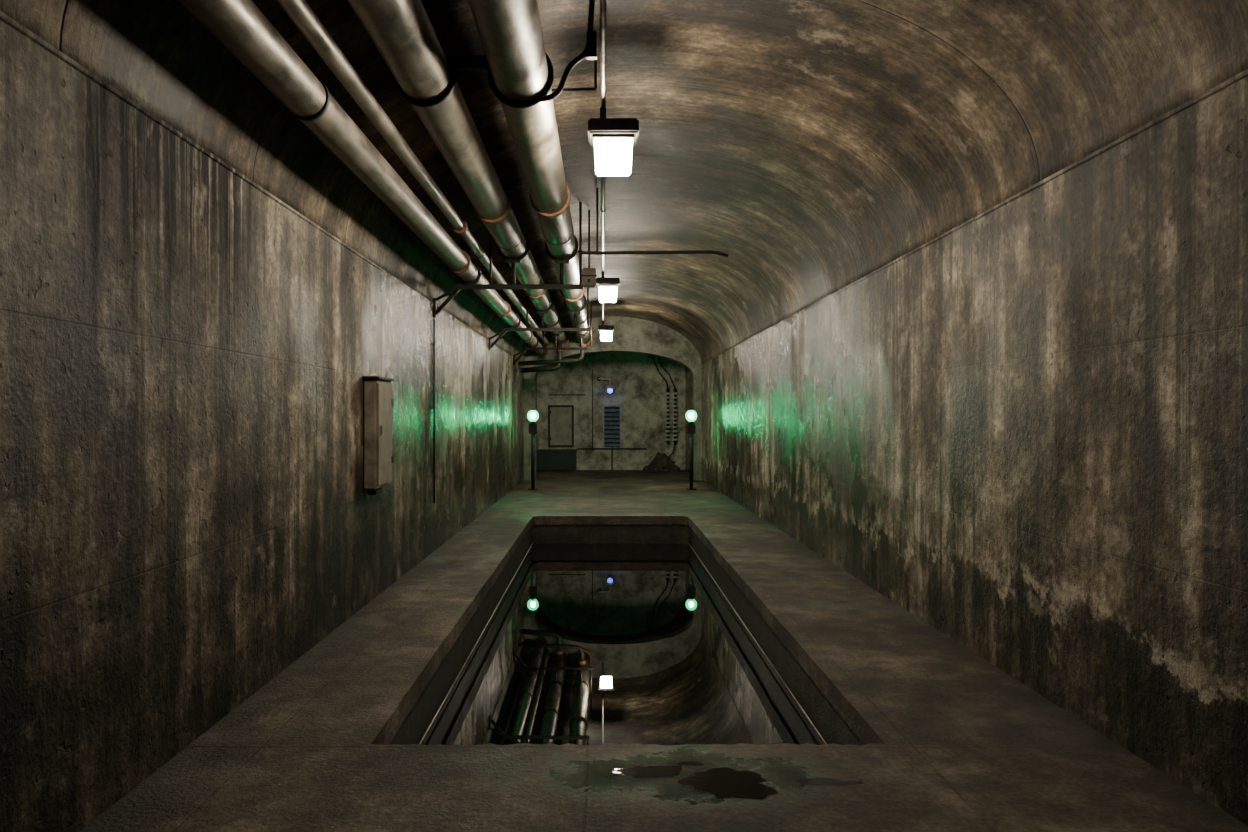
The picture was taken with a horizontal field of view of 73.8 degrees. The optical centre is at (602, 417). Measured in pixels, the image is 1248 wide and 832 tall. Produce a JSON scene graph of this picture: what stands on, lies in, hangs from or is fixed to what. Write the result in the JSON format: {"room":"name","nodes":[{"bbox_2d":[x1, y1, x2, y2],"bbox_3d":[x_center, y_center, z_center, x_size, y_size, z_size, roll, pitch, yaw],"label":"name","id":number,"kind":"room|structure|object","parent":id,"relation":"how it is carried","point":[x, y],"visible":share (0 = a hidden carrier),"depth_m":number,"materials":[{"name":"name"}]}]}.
{"room":"underground passage","nodes":[
{"label":"underground passage","id":0,"kind":"room"},
{"bbox_2d":[0,18,523,831],"bbox_3d":[-2.100,0.260,10.100,0.400,3.080,28.200,0,0,0],"label":"wall","id":1,"kind":"structure","parent":0,"point":[186,511],"depth_m":3.63,"materials":[{"name":"concrete"}]},
{"bbox_2d":[0,11,524,365],"bbox_3d":[-1.895,-1.269,8.000,0.010,0.022,24.000,0,0,0],"label":"trim","id":2,"kind":"structure","parent":1,"relation":"attached to","point":[3,16],"depth_m":3.63,"materials":[{"name":"concrete"}]},
{"bbox_2d":[362,376,394,494],"bbox_3d":[-1.829,0.142,6.790,0.139,0.945,0.500,0,0,0],"label":"electrical box","id":3,"kind":"object","parent":1,"relation":"attached to","point":[378,402],"visible":1,"depth_m":6.58,"materials":[{"name":"metal"}]},
{"bbox_2d":[432,319,435,502],"bbox_3d":[-1.883,-0.075,9.250,0.033,2.050,0.080,0,0,0],"label":"conduit","id":4,"kind":"object","parent":1,"relation":"attached to","point":[433,343],"visible":1,"depth_m":9.24,"materials":[{"name":"metal"}]},
{"bbox_2d":[537,352,684,469],"bbox_3d":[0.235,-0.475,24.050,4.270,3.950,0.300,0,0,0],"label":"wall","id":5,"kind":"structure","parent":0,"point":[640,390],"depth_m":23.90,"materials":[{"name":"concrete"}]},
{"bbox_2d":[548,405,573,446],"bbox_3d":[-1.210,0.235,23.867,0.740,1.210,0.062,0,0,0],"label":"door","id":6,"kind":"structure","parent":5,"relation":"attached to","point":[560,417],"depth_m":23.88,"materials":[{"name":"metal"}]},
{"bbox_2d":[549,369,646,469],"bbox_3d":[-0.150,0.050,23.873,2.800,2.900,0.050,0,0,0],"label":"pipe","id":7,"kind":"object","parent":5,"relation":"attached to","point":[611,448],"visible":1,"depth_m":23.86,"materials":[{"name":"metal"}]},
{"bbox_2d":[597,377,614,392],"bbox_3d":[0.049,-0.940,23.685,0.607,0.480,0.259,0,0,30],"label":"lamp","id":8,"kind":"object","parent":5,"relation":"attached to","point":[609,387],"visible":1,"depth_m":23.56,"materials":[{"name":"metal"}]},
{"bbox_2d":[603,405,620,446],"bbox_3d":[0.260,0.235,23.854,0.520,1.210,0.088,0,0,0],"label":"air vent","id":9,"kind":"object","parent":5,"relation":"in","point":[611,413],"visible":1,"depth_m":23.85,"materials":[{"name":"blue metal"}]},
{"bbox_2d":[652,355,677,457],"bbox_3d":[1.768,-0.396,23.797,0.775,3.217,0.203,0,0,0],"label":"cables","id":10,"kind":"object","parent":5,"relation":"attached to","point":[667,393],"visible":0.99,"depth_m":23.75,"materials":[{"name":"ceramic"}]},
{"bbox_2d":[524,316,700,479],"bbox_3d":[0.235,-0.485,20.175,4.270,3.970,0.350,0,0,0],"label":"wall","id":11,"kind":"structure","parent":0,"point":[633,335],"depth_m":20.00,"materials":[{"name":"concrete"}]},
{"bbox_2d":[0,0,1247,372],"bbox_3d":[0.235,-2.065,10.100,5.070,1.570,28.200,0,0,0],"label":"ceiling","id":12,"kind":"structure","parent":0,"point":[814,145],"depth_m":5.39,"materials":[{"name":"concrete"}]},
{"bbox_2d":[392,0,596,107],"bbox_3d":[-0.611,-2.087,4.635,1.153,0.706,0.170,0,0,0],"label":"hanger","id":13,"kind":"object","parent":12,"relation":"hanging from","point":[457,63],"visible":0.72,"depth_m":4.65,"materials":[{"name":"metal"}]},
{"bbox_2d":[433,202,582,317],"bbox_3d":[-1.063,-1.768,9.300,1.682,1.295,0.100,0,0,0],"label":"hanger","id":14,"kind":"object","parent":12,"relation":"hanging from","point":[457,287],"visible":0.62,"depth_m":9.28,"materials":[{"name":"metal"}]},
{"bbox_2d":[178,0,547,357],"bbox_3d":[-1.500,-1.620,8.009,0.330,0.330,23.979,0,0,0],"label":"pipe","id":15,"kind":"object","parent":14,"relation":"hanging from","point":[240,26],"visible":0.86,"depth_m":4.29,"materials":[{"name":"metal"}]},
{"bbox_2d":[348,0,569,345],"bbox_3d":[-1.005,-1.930,8.009,0.420,0.420,23.979,0,0,0],"label":"pipe","id":16,"kind":"object","parent":14,"relation":"hanging from","point":[402,32],"visible":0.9,"depth_m":5.04,"materials":[{"name":"metal"}]},
{"bbox_2d":[518,339,585,372],"bbox_3d":[-1.138,-1.410,18.902,1.512,0.740,0.761,0,0,0],"label":"pipe","id":17,"kind":"object","parent":16,"relation":"attached to","point":[559,360],"visible":0.92,"depth_m":18.58,"materials":[{"name":"metal"}]},
{"bbox_2d":[468,0,592,345],"bbox_3d":[-0.462,-1.930,8.009,0.432,0.432,23.979,0,0,0],"label":"pipe","id":18,"kind":"object","parent":14,"relation":"hanging from","point":[509,31],"visible":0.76,"depth_m":4.98,"materials":[{"name":"metal"}]},
{"bbox_2d":[489,288,589,350],"bbox_3d":[-1.063,-1.768,13.800,1.682,1.295,0.100,0,0,0],"label":"hanger","id":19,"kind":"object","parent":12,"relation":"hanging from","point":[542,313],"visible":0.61,"depth_m":13.78,"materials":[{"name":"metal"}]},
{"bbox_2d":[513,304,592,364],"bbox_3d":[-1.063,-1.768,17.600,1.682,1.295,0.100,0,0,0],"label":"hanger","id":20,"kind":"object","parent":12,"relation":"hanging from","point":[524,351],"visible":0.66,"depth_m":17.58,"materials":[{"name":"metal"}]},
{"bbox_2d":[276,0,551,346],"bbox_3d":[-1.330,-1.780,8.009,0.220,0.220,23.979,0,0,0],"label":"pipe","id":21,"kind":"object","parent":20,"relation":"hanging from","point":[299,12],"visible":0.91,"depth_m":4.82,"materials":[{"name":"metal"}]},
{"bbox_2d":[551,60,596,91],"bbox_3d":[-0.381,-2.308,5.600,0.679,0.236,0.020,0,0,0],"label":"rod","id":22,"kind":"object","parent":12,"relation":"attached to","point":[595,61],"visible":0.5,"depth_m":5.59,"materials":[{"name":"metal"}]},
{"bbox_2d":[582,210,596,287],"bbox_3d":[-0.160,-1.963,9.585,0.180,0.886,0.230,0,0,0],"label":"junction box","id":23,"kind":"object","parent":12,"relation":"attached to","point":[589,275],"visible":0.94,"depth_m":9.51,"materials":[{"name":"metal"}]},
{"bbox_2d":[600,0,605,320],"bbox_3d":[0.000,-2.236,8.000,0.052,0.405,23.980,0,0,0],"label":"conduit","id":24,"kind":"object","parent":12,"relation":"attached to","point":[602,2],"depth_m":5.07,"materials":[{"name":"grey metal"}]},
{"bbox_2d":[598,321,613,340],"bbox_3d":[0.068,-2.032,17.500,0.330,0.814,0.280,0,0,0],"label":"ceiling lamp","id":25,"kind":"object","parent":24,"relation":"hanging from","point":[606,331],"depth_m":17.41,"materials":[{"name":"white glass"}]},
{"bbox_2d":[596,271,619,301],"bbox_3d":[0.068,-2.032,11.600,0.330,0.814,0.280,0,0,0],"label":"ceiling lamp","id":26,"kind":"object","parent":24,"relation":"hanging from","point":[607,287],"depth_m":11.51,"materials":[{"name":"white glass"}]},
{"bbox_2d":[588,108,638,175],"bbox_3d":[0.068,-2.032,5.500,0.330,0.814,0.280,0,0,0],"label":"ceiling lamp","id":27,"kind":"object","parent":24,"relation":"hanging from","point":[613,140],"depth_m":5.41,"materials":[{"name":"white glass"}]},
{"bbox_2d":[578,188,728,256],"bbox_3d":[0.530,-2.059,8.750,1.591,0.732,0.036,0,0,0],"label":"rod","id":28,"kind":"object","parent":12,"relation":"attached to","point":[596,252],"visible":1,"depth_m":8.74,"materials":[{"name":"metal"}]},
{"bbox_2d":[79,470,1247,831],"bbox_3d":[0.235,1.565,9.950,4.270,0.130,27.900,0,0,0],"label":"floor","id":29,"kind":"structure","parent":0,"point":[952,741],"depth_m":3.74,"materials":[{"name":"concrete"}]},
{"bbox_2d":[527,408,538,489],"bbox_3d":[-1.460,0.650,17.300,0.240,1.700,0.240,0,0,0],"label":"lamp","id":30,"kind":"object","parent":29,"relation":"on","point":[532,415],"visible":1,"depth_m":17.26,"materials":[{"name":"metal"}]},
{"bbox_2d":[537,449,576,470],"bbox_3d":[-1.317,1.200,23.601,1.155,0.600,0.575,0,0,0],"label":"storage chest","id":31,"kind":"object","parent":29,"relation":"on","point":[547,459],"visible":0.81,"depth_m":23.35,"materials":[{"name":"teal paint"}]},
{"bbox_2d":[389,525,863,744],"bbox_3d":[0.115,2.065,8.252,2.402,0.870,8.921,0,0,0],"label":"pool edge","id":32,"kind":"object","parent":29,"relation":"in","point":[830,727],"visible":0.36,"depth_m":6.80,"materials":[{"name":"concrete"}]},
{"bbox_2d":[421,543,823,744],"bbox_3d":[0.115,1.920,8.252,2.378,0.001,8.897,0,0,0],"label":"water","id":33,"kind":"object","parent":32,"relation":"in","point":[587,643],"visible":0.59,"depth_m":6.49,"materials":[{"name":"black liquid"}]},
{"bbox_2d":[613,766,681,777],"bbox_3d":[0.189,1.499,3.518,0.297,0.001,0.124,0,0,0],"label":"puddle","id":34,"kind":"object","parent":29,"relation":"on","point":[638,771],"visible":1,"depth_m":3.52,"materials":[{"name":"black liquid"}]},
{"bbox_2d":[642,452,679,471],"bbox_3d":[1.645,1.231,23.534,1.062,0.538,0.688,0,0,0],"label":"rubble pile","id":35,"kind":"object","parent":29,"relation":"on","point":[661,462],"visible":1,"depth_m":23.38,"materials":[{"name":"concrete"}]},
{"bbox_2d":[677,762,702,765],"bbox_3d":[0.378,1.499,3.600,0.113,0.001,0.041,0,0,0],"label":"puddle","id":36,"kind":"object","parent":29,"relation":"on","point":[683,763],"visible":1,"depth_m":3.60,"materials":[{"name":"black liquid"}]},
{"bbox_2d":[686,408,696,489],"bbox_3d":[1.840,0.650,17.300,0.240,1.700,0.240,0,0,0],"label":"lamp","id":37,"kind":"object","parent":29,"relation":"on","point":[691,415],"visible":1,"depth_m":17.26,"materials":[{"name":"metal"}]},
{"bbox_2d":[678,767,777,798],"bbox_3d":[0.506,1.499,3.414,0.392,0.001,0.297,0,0,0],"label":"puddle","id":38,"kind":"object","parent":29,"relation":"on","point":[724,782],"visible":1,"depth_m":3.40,"materials":[{"name":"black liquid"}]},
{"bbox_2d":[795,777,861,785],"bbox_3d":[0.929,1.499,3.422,0.284,0.001,0.078,0,0,0],"label":"puddle","id":39,"kind":"object","parent":29,"relation":"on","point":[804,781],"visible":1,"depth_m":3.42,"materials":[{"name":"black liquid"}]},
{"bbox_2d":[685,75,1247,825],"bbox_3d":[2.570,0.260,10.100,0.400,3.080,28.200,0,0,0],"label":"wall","id":40,"kind":"structure","parent":0,"point":[1025,431],"depth_m":4.29,"materials":[{"name":"concrete"}]},
{"bbox_2d":[701,69,1247,365],"bbox_3d":[2.365,-1.269,8.000,0.010,0.022,24.000,0,0,0],"label":"trim","id":41,"kind":"structure","parent":40,"relation":"attached to","point":[1243,74],"depth_m":4.25,"materials":[{"name":"concrete"}]}
]}

